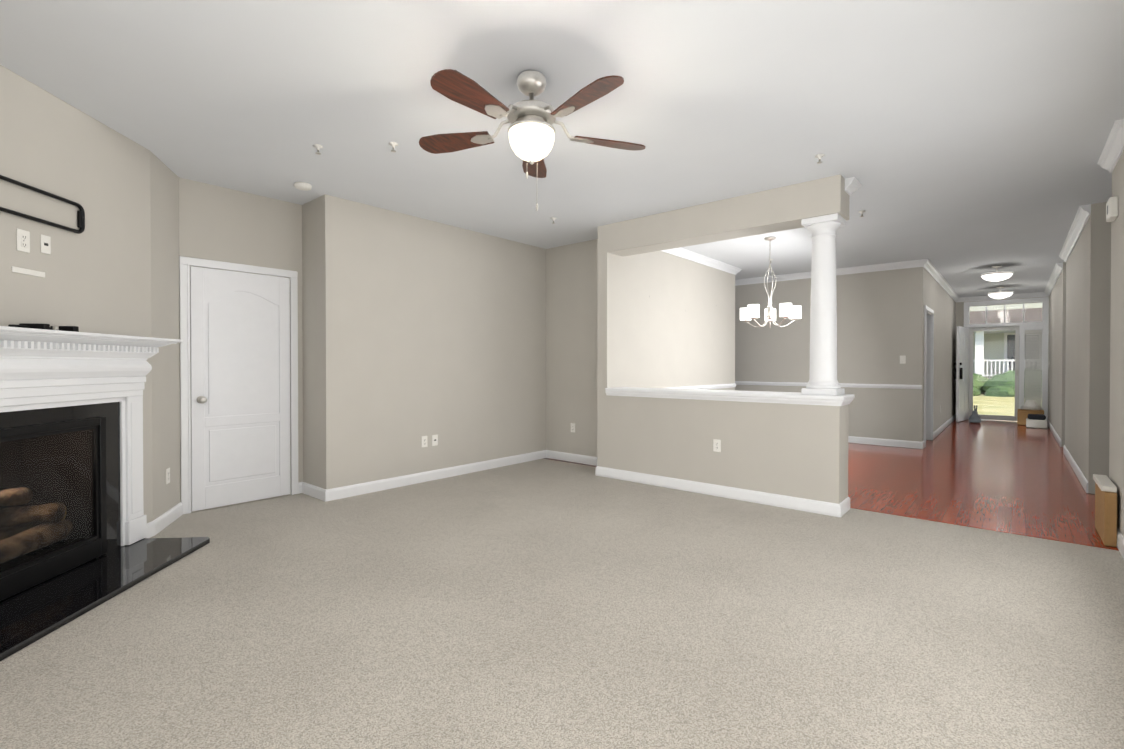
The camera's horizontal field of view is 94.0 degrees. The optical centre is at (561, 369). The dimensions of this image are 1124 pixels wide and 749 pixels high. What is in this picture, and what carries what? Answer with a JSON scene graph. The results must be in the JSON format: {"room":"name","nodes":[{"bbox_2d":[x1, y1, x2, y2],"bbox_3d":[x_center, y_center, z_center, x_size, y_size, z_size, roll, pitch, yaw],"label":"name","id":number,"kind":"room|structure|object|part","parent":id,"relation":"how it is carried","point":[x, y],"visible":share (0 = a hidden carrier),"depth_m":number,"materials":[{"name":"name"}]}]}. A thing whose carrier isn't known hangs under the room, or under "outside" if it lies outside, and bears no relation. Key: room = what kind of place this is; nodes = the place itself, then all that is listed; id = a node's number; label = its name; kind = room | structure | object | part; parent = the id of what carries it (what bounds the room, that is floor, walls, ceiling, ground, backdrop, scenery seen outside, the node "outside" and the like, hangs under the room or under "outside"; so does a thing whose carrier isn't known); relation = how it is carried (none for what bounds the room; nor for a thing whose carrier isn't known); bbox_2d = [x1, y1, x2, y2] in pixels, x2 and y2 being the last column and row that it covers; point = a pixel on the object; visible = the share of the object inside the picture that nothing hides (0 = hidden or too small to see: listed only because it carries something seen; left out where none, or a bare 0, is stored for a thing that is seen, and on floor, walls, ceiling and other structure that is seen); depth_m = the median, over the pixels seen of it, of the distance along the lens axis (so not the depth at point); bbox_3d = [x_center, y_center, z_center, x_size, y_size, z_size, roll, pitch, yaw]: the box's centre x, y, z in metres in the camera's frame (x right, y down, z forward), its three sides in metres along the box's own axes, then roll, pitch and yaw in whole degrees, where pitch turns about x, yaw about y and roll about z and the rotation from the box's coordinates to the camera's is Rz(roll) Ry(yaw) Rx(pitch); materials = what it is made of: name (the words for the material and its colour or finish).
{"room":"living room","nodes":[
{"label":"living room","id":0,"kind":"room"},
{"bbox_2d":[0,65,152,522],"bbox_3d":[-2.901,-0.177,2.734,0.100,2.740,2.000,0,1,-4],"label":"wall","id":1,"kind":"structure","parent":0,"point":[97,278],"depth_m":3.10,"materials":[{"name":"beige paint"}]},
{"bbox_2d":[16,228,29,252],"bbox_3d":[-2.849,-0.683,2.774,0.008,0.115,0.072,0,1,-4],"label":"outlet","id":2,"kind":"object","parent":1,"relation":"attached to","point":[23,240],"visible":1,"depth_m":2.77,"materials":[{"name":"white plastic"}]},
{"bbox_2d":[11,266,44,277],"bbox_3d":[-2.853,-0.523,2.805,0.005,0.030,0.190,0,1,-4],"label":"cover plate","id":3,"kind":"object","parent":1,"relation":"attached to","point":[27,271],"visible":1,"depth_m":2.79,"materials":[{"name":"white plastic"}]},
{"bbox_2d":[0,175,84,233],"bbox_3d":[-2.844,-0.893,2.832,0.025,0.182,0.622,0,1,-4],"label":"mounting bracket","id":4,"kind":"object","parent":1,"relation":"attached to","point":[81,219],"visible":0.94,"depth_m":2.90,"materials":[{"name":"black metal"}]},
{"bbox_2d":[40,234,50,254],"bbox_3d":[-2.859,-0.694,2.903,0.007,0.100,0.060,0,1,-4],"label":"outlet","id":5,"kind":"object","parent":1,"relation":"attached to","point":[45,244],"visible":1,"depth_m":2.90,"materials":[{"name":"white plastic"}]},
{"bbox_2d":[150,151,180,519],"bbox_3d":[-3.066,-0.188,3.991,0.100,2.740,0.576,0,1,-19],"label":"wall","id":6,"kind":"structure","parent":0,"point":[165,301],"depth_m":3.97,"materials":[{"name":"beige paint"}]},
{"bbox_2d":[166,468,169,483],"bbox_3d":[-3.010,0.812,4.006,0.008,0.115,0.072,0,1,-19],"label":"outlet","id":7,"kind":"object","parent":6,"relation":"attached to","point":[167,475],"visible":1,"depth_m":4.00,"materials":[{"name":"white plastic"}]},
{"bbox_2d":[179,177,302,512],"bbox_3d":[-2.890,-0.194,4.603,0.120,2.740,1.140,0,1,41],"label":"wall","id":8,"kind":"structure","parent":0,"point":[219,223],"depth_m":4.61,"materials":[{"name":"beige paint"}]},
{"bbox_2d":[179,256,298,513],"bbox_3d":[-2.796,0.126,4.604,0.023,2.101,0.922,0,1,41],"label":"door frame","id":9,"kind":"structure","parent":8,"relation":"attached to","point":[185,263],"depth_m":4.30,"materials":[{"name":"white wood"}]},
{"bbox_2d":[190,266,289,510],"bbox_3d":[-2.772,0.155,4.583,0.086,2.018,0.776,0,1,41],"label":"closet door","id":10,"kind":"structure","parent":8,"relation":"in","point":[240,378],"depth_m":4.57,"materials":[{"name":"white wood"}]},
{"bbox_2d":[302,197,319,486],"bbox_3d":[-2.343,-0.197,4.962,0.480,2.740,0.120,0,1,41],"label":"wall","id":11,"kind":"structure","parent":0,"point":[311,337],"depth_m":4.87,"materials":[{"name":"beige paint"}]},
{"bbox_2d":[319,194,545,488],"bbox_3d":[-1.205,-0.204,5.823,0.120,2.740,2.910,0,1,41],"label":"wall","id":12,"kind":"structure","parent":0,"point":[429,328],"depth_m":5.44,"materials":[{"name":"beige paint"}]},
{"bbox_2d":[422,436,427,446],"bbox_3d":[-1.433,0.749,5.467,0.008,0.115,0.072,0,1,41],"label":"electrical outlet","id":13,"kind":"object","parent":12,"relation":"attached to","point":[424,441],"visible":1,"depth_m":5.46,"materials":[{"name":"white plastic"}]},
{"bbox_2d":[432,435,437,445],"bbox_3d":[-1.349,0.748,5.566,0.007,0.115,0.072,0,1,41],"label":"electrical outlet","id":14,"kind":"object","parent":12,"relation":"attached to","point":[434,440],"visible":1,"depth_m":5.56,"materials":[{"name":"white plastic"}]},
{"bbox_2d":[146,414,1123,558],"bbox_3d":[2.969,1.103,6.972,5.680,0.104,15.340,0,1,41],"label":"baseboard","id":15,"kind":"structure","parent":12,"relation":"attached to","point":[175,512],"depth_m":5.04,"materials":[{"name":"white wood"}]},
{"bbox_2d":[0,459,1123,748],"bbox_3d":[-0.340,1.218,3.224,6.040,0.060,5.579,0,1,41],"label":"floor carpet","id":16,"kind":"object","parent":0,"point":[542,603],"visible":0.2,"depth_m":2.38,"materials":[{"name":"beige carpet"}]},
{"bbox_2d":[0,323,209,660],"bbox_3d":[-2.817,0.474,2.821,0.920,1.434,1.850,0,1,-4],"label":"fireplace","id":17,"kind":"object","parent":16,"relation":"on","point":[75,542],"depth_m":3.02,"materials":[{"name":"white wood"}]},
{"bbox_3d":[-2.770,-0.226,2.834,0.125,0.034,0.380,0,1,-4],"label":"mantel item bracket","id":18,"kind":"part","parent":17,"relation":"part of","materials":[{"name":"black metal"}]},
{"bbox_2d":[0,0,1123,297],"bbox_3d":[3.560,-1.630,6.438,7.720,0.100,15.579,0,1,41],"label":"ceiling","id":19,"kind":"structure","parent":0,"point":[964,142],"depth_m":3.07,"materials":[{"name":"white paint"}]},
{"bbox_2d":[294,182,311,190],"bbox_3d":[-2.183,-1.543,4.416,0.140,0.037,0.140,0,1,41],"label":"smoke detector","id":20,"kind":"object","parent":19,"relation":"attached to","point":[304,186],"visible":0.98,"depth_m":4.38,"materials":[{"name":"white plastic"}]},
{"bbox_2d":[313,144,322,154],"bbox_3d":[-1.692,-1.527,3.638,0.064,0.054,0.064,0,1,41],"label":"sprinkler head","id":21,"kind":"object","parent":19,"relation":"attached to","point":[318,146],"visible":1,"depth_m":3.63},
{"bbox_2d":[389,142,397,151],"bbox_3d":[-1.157,-1.527,3.599,0.064,0.054,0.064,0,1,41],"label":"sprinkler head","id":22,"kind":"object","parent":19,"relation":"attached to","point":[393,144],"visible":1,"depth_m":3.59},
{"bbox_2d":[419,69,644,210],"bbox_3d":[-0.171,-1.193,2.731,1.266,0.706,1.248,0,1,41],"label":"ceiling fan","id":23,"kind":"object","parent":19,"relation":"hanging from","point":[531,129],"visible":1,"depth_m":2.68,"materials":[{"name":"brown wood"}]},
{"bbox_3d":[-0.161,-1.182,2.772,0.242,0.152,0.242,0,1,41],"label":"glass","id":24,"kind":"part","parent":23,"relation":"part of","materials":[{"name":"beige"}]},
{"bbox_2d":[740,237,800,327],"bbox_3d":[2.466,-1.044,6.289,0.666,1.067,0.693,0,1,41],"label":"chandelier","id":25,"kind":"object","parent":19,"relation":"hanging from","point":[786,310],"visible":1,"depth_m":6.21,"materials":[{"name":"white glass"}]},
{"bbox_3d":[2.352,-0.581,6.392,0.320,0.138,0.088,0,1,41],"label":"arm","id":26,"kind":"part","parent":25,"relation":"part of"},
{"bbox_3d":[2.324,-0.579,6.190,0.133,0.137,0.306,0,1,41],"label":"arm","id":27,"kind":"part","parent":25,"relation":"part of"},
{"bbox_3d":[2.526,-0.578,6.092,0.268,0.138,0.208,0,1,41],"label":"arm","id":28,"kind":"part","parent":25,"relation":"part of"},
{"bbox_3d":[2.674,-0.580,6.264,0.268,0.138,0.208,0,1,41],"label":"arm","id":29,"kind":"part","parent":25,"relation":"part of"},
{"bbox_2d":[815,154,824,163],"bbox_3d":[1.869,-1.529,3.803,0.064,0.054,0.064,0,1,41],"label":"sprinkler head","id":30,"kind":"object","parent":19,"relation":"attached to","point":[818,156],"visible":1,"depth_m":3.80},
{"bbox_2d":[980,265,1013,280],"bbox_3d":[6.687,-1.480,8.061,0.396,0.227,0.396,0,1,41],"label":"light","id":31,"kind":"object","parent":19,"relation":"attached to","point":[997,276],"visible":1,"depth_m":7.96,"materials":[{"name":"white glass"}]},
{"bbox_3d":[6.687,-1.412,8.062,0.372,0.091,0.372,0,1,41],"label":"glass","id":32,"kind":"part","parent":31,"relation":"part of","materials":[{"name":"white glass"}]},
{"bbox_2d":[987,286,1013,298],"bbox_3d":[8.514,-1.498,10.182,0.396,0.227,0.396,0,1,41],"label":"light","id":33,"kind":"object","parent":19,"relation":"attached to","point":[1000,294],"visible":1,"depth_m":10.09,"materials":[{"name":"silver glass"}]},
{"bbox_3d":[8.514,-1.431,10.183,0.372,0.091,0.372,0,1,41],"label":"glass","id":34,"kind":"part","parent":33,"relation":"part of","materials":[{"name":"white glass"}]},
{"bbox_2d":[546,239,597,456],"bbox_3d":[0.231,-0.211,6.586,1.300,2.740,0.120,0,1,41],"label":"wall","id":35,"kind":"structure","parent":0,"point":[571,333],"depth_m":6.60,"materials":[{"name":"beige paint"}]},
{"bbox_2d":[571,423,574,432],"bbox_3d":[0.136,0.729,6.591,0.072,0.115,0.008,0,1,41],"label":"electrical outlet","id":36,"kind":"object","parent":35,"relation":"attached to","point":[572,427],"visible":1,"depth_m":6.58,"materials":[{"name":"white plastic"}]},
{"bbox_2d":[597,225,734,466],"bbox_3d":[1.566,-0.215,7.039,0.130,2.740,3.450,0,1,41],"label":"wall","id":37,"kind":"structure","parent":0,"point":[676,328],"depth_m":6.53,"materials":[{"name":"beige paint"}]},
{"bbox_2d":[661,247,741,274],"bbox_3d":[1.762,-1.538,7.105,0.085,0.095,3.225,0,1,41],"label":"crown molding","id":38,"kind":"structure","parent":37,"relation":"attached to","point":[680,252],"depth_m":7.33,"materials":[{"name":"white wood"}]},
{"bbox_2d":[668,383,736,388],"bbox_3d":[1.721,0.254,7.108,0.022,0.064,3.150,0,1,41],"label":"trim","id":39,"kind":"structure","parent":37,"relation":"attached to","point":[717,386],"depth_m":7.59,"materials":[{"name":"white wood"}]},
{"bbox_2d":[607,395,847,503],"bbox_3d":[1.454,0.707,5.064,2.290,0.930,0.300,0,1,41],"label":"wall","id":40,"kind":"structure","parent":0,"point":[797,450],"depth_m":4.75,"materials":[{"name":"beige paint"}]},
{"bbox_2d":[713,439,720,451],"bbox_3d":[1.440,0.704,4.872,0.072,0.115,0.008,0,1,41],"label":"outlet","id":41,"kind":"object","parent":40,"relation":"attached to","point":[716,445],"visible":1,"depth_m":4.87,"materials":[{"name":"white plastic"}]},
{"bbox_2d":[605,387,854,405],"bbox_3d":[1.470,0.242,5.047,2.330,0.083,0.380,0,1,41],"label":"trim","id":42,"kind":"structure","parent":40,"relation":"on","point":[768,397],"depth_m":4.75,"materials":[{"name":"white wood"}]},
{"bbox_2d":[801,213,845,395],"bbox_3d":[2.201,-0.528,4.411,0.280,1.468,0.280,0,1,41],"label":"column","id":43,"kind":"structure","parent":42,"relation":"on","point":[823,380],"depth_m":4.33,"materials":[{"name":"white paint"}]},
{"bbox_2d":[607,174,848,256],"bbox_3d":[1.454,-1.418,5.046,2.290,0.300,0.300,0,1,41],"label":"header beam","id":44,"kind":"structure","parent":0,"point":[789,207],"depth_m":4.79,"materials":[{"name":"beige paint"}]},
{"bbox_2d":[735,268,912,440],"bbox_3d":[3.616,-0.233,9.081,4.130,2.740,0.120,0,1,41],"label":"wall","id":45,"kind":"structure","parent":0,"point":[874,326],"depth_m":8.18,"materials":[{"name":"beige paint"}]},
{"bbox_2d":[735,260,920,285],"bbox_3d":[3.594,-1.555,8.960,4.240,0.095,0.075,0,1,41],"label":"crown molding","id":46,"kind":"structure","parent":45,"relation":"attached to","point":[914,263],"depth_m":8.20,"materials":[{"name":"white wood"}]},
{"bbox_2d":[735,381,921,388],"bbox_3d":[3.615,0.238,8.992,4.250,0.064,0.022,0,1,41],"label":"trim","id":47,"kind":"structure","parent":45,"relation":"attached to","point":[851,385],"depth_m":8.22,"materials":[{"name":"white wood"}]},
{"bbox_2d":[848,436,923,448],"bbox_3d":[3.623,1.086,8.998,4.265,0.104,0.015,0,1,41],"label":"baseboard","id":48,"kind":"structure","parent":45,"relation":"attached to","point":[892,442],"depth_m":7.90,"materials":[{"name":"white wood"}]},
{"bbox_2d":[900,356,905,363],"bbox_3d":[5.046,-0.152,7.762,0.075,0.120,0.012,0,1,41],"label":"light switch","id":49,"kind":"object","parent":45,"relation":"attached to","point":[902,359],"visible":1,"depth_m":7.76,"materials":[{"name":"white plastic"}]},
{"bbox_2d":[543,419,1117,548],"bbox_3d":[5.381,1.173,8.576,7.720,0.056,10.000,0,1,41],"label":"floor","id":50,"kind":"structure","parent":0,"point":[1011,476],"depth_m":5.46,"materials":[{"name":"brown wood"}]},
{"bbox_2d":[968,405,980,422],"bbox_3d":[8.726,0.931,11.077,0.220,0.376,0.220,0,1,41],"label":"statue","id":51,"kind":"object","parent":50,"relation":"on","point":[974,417],"visible":0.96,"depth_m":11.03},
{"bbox_2d":[850,507,1118,550],"bbox_3d":[3.070,1.182,3.964,1.600,0.008,0.035,0,1,41],"label":"trim","id":52,"kind":"structure","parent":50,"relation":"on","point":[990,529],"depth_m":3.87,"materials":[{"name":"brown wood"}]},
{"bbox_2d":[1017,409,1043,424],"bbox_3d":[9.572,0.967,10.711,0.400,0.310,0.450,0,1,41],"label":"box","id":53,"kind":"object","parent":50,"relation":"on","point":[1020,412],"depth_m":10.62,"materials":[{"name":"cardboard"}]},
{"bbox_2d":[1020,400,1041,409],"bbox_3d":[9.576,0.717,10.699,0.340,0.188,0.340,0,1,41],"label":"lampshade","id":54,"kind":"object","parent":53,"relation":"on","point":[1030,405],"visible":1,"depth_m":10.62,"materials":[{"name":"white fabric"}]},
{"bbox_2d":[1025,413,1046,428],"bbox_3d":[9.290,1.001,10.262,0.300,0.250,0.400,0,1,41],"label":"box","id":55,"kind":"object","parent":50,"relation":"on","point":[1032,418],"depth_m":10.14,"materials":[{"name":"cardboard"}]},
{"bbox_2d":[1095,482,1116,546],"bbox_3d":[3.858,1.004,3.721,0.059,0.360,0.540,0,1,41],"label":"box","id":56,"kind":"object","parent":50,"relation":"on","point":[1106,515],"visible":0.79,"depth_m":3.53,"materials":[{"name":"cardboard"}]},
{"bbox_2d":[1093,474,1116,492],"bbox_3d":[3.853,0.803,3.725,0.074,0.038,0.500,0,1,41],"label":"board","id":57,"kind":"object","parent":56,"relation":"on","point":[1104,483],"visible":1,"depth_m":3.63,"materials":[{"name":"ceramic"}]},
{"bbox_2d":[845,179,861,195],"bbox_3d":[1.630,-1.521,5.129,2.285,0.095,0.095,0,1,41],"label":"crown molding","id":58,"kind":"structure","parent":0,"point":[851,185],"depth_m":4.31,"materials":[{"name":"white wood"}]},
{"bbox_2d":[912,267,955,441],"bbox_3d":[7.047,-0.240,9.808,0.120,2.740,5.700,0,1,41],"label":"wall","id":59,"kind":"structure","parent":0,"point":[929,291],"depth_m":8.89,"materials":[{"name":"beige paint"}]},
{"bbox_2d":[924,305,933,446],"bbox_3d":[5.649,0.092,8.170,0.144,2.105,1.040,0,1,41],"label":"door frame","id":60,"kind":"structure","parent":59,"relation":"attached to","point":[928,362],"depth_m":8.48,"materials":[{"name":"white wood"}]},
{"bbox_2d":[921,259,960,301],"bbox_3d":[7.096,-1.561,9.705,0.075,0.095,5.775,0,1,41],"label":"crown molding","id":61,"kind":"structure","parent":59,"relation":"attached to","point":[927,264],"depth_m":8.87,"materials":[{"name":"white wood"}]},
{"bbox_2d":[955,297,1043,413],"bbox_3d":[9.534,-0.255,11.506,1.670,2.740,0.120,0,1,41],"label":"wall","id":62,"kind":"structure","parent":0,"point":[959,313],"depth_m":11.87,"materials":[{"name":"beige paint"}]},
{"bbox_2d":[954,326,968,421],"bbox_3d":[8.754,0.086,11.488,0.212,2.042,0.882,0,1,41],"label":"entry door","id":63,"kind":"structure","parent":62,"relation":"in","point":[961,373],"depth_m":11.34,"materials":[{"name":"white wood"}]},
{"bbox_2d":[969,326,1019,420],"bbox_3d":[9.520,0.082,11.562,0.852,2.046,0.053,0,1,41],"label":"glass door","id":64,"kind":"structure","parent":62,"relation":"attached to","point":[993,373],"depth_m":11.56,"materials":[{"name":"clear glass"}]},
{"bbox_2d":[961,292,1040,301],"bbox_3d":[9.512,-1.576,11.385,1.380,0.095,0.075,0,1,41],"label":"crown molding","id":65,"kind":"structure","parent":62,"relation":"attached to","point":[1038,294],"depth_m":11.31,"materials":[{"name":"white wood"}]},
{"bbox_2d":[969,302,1042,407],"bbox_3d":[9.646,-0.269,11.429,1.216,2.306,0.034,0,1,41],"label":"window","id":66,"kind":"structure","parent":62,"relation":"in","point":[1033,312],"depth_m":11.36,"materials":[{"name":"white"}]},
{"bbox_2d":[1025,330,1041,406],"bbox_3d":[9.976,0.024,11.095,0.272,1.722,0.048,0,1,41],"label":"blinds","id":67,"kind":"object","parent":66,"relation":"attached to","point":[1033,368],"visible":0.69,"depth_m":11.09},
{"bbox_2d":[964,297,1048,419],"bbox_3d":[9.629,-0.201,11.411,1.410,2.635,0.139,0,1,41],"label":"trim","id":68,"kind":"structure","parent":62,"relation":"attached to","point":[1043,325],"depth_m":11.16,"materials":[{"name":"white wood"}]},
{"bbox_2d":[1048,150,1123,536],"bbox_3d":[5.166,-0.198,5.067,0.120,2.740,15.579,0,1,41],"label":"wall","id":69,"kind":"structure","parent":0,"point":[1078,358],"depth_m":4.96,"materials":[{"name":"beige paint"}]},
{"bbox_2d":[1041,263,1062,296],"bbox_3d":[8.744,-1.558,9.356,0.075,0.095,4.150,0,1,41],"label":"crown molding","id":70,"kind":"structure","parent":69,"relation":"attached to","point":[1058,268],"depth_m":8.97,"materials":[{"name":"white wood"}]},
{"bbox_2d":[1059,204,1090,262],"bbox_3d":[5.970,-1.530,6.137,0.075,0.095,3.050,0,1,41],"label":"crown molding","id":71,"kind":"structure","parent":69,"relation":"attached to","point":[1083,214],"depth_m":5.71,"materials":[{"name":"white wood"}]},
{"bbox_2d":[1098,119,1123,172],"bbox_3d":[3.767,-1.507,3.580,0.075,0.095,0.900,0,1,41],"label":"crown molding","id":72,"kind":"structure","parent":69,"relation":"attached to","point":[1113,149],"depth_m":3.55,"materials":[{"name":"white wood"}]},
{"bbox_2d":[1106,196,1118,221],"bbox_3d":[3.894,-1.136,3.711,0.046,0.140,0.180,0,1,41],"label":"door chime","id":73,"kind":"object","parent":69,"relation":"attached to","point":[1112,203],"visible":1,"depth_m":3.65,"materials":[{"name":"white plastic"}]},
{"bbox_2d":[1107,222,1110,477],"bbox_3d":[5.693,-0.192,4.453,1.480,2.740,0.120,0,1,41],"label":"wall","id":74,"kind":"structure","parent":0,"point":[1109,321],"depth_m":4.88,"materials":[{"name":"beige paint"}]}
]}

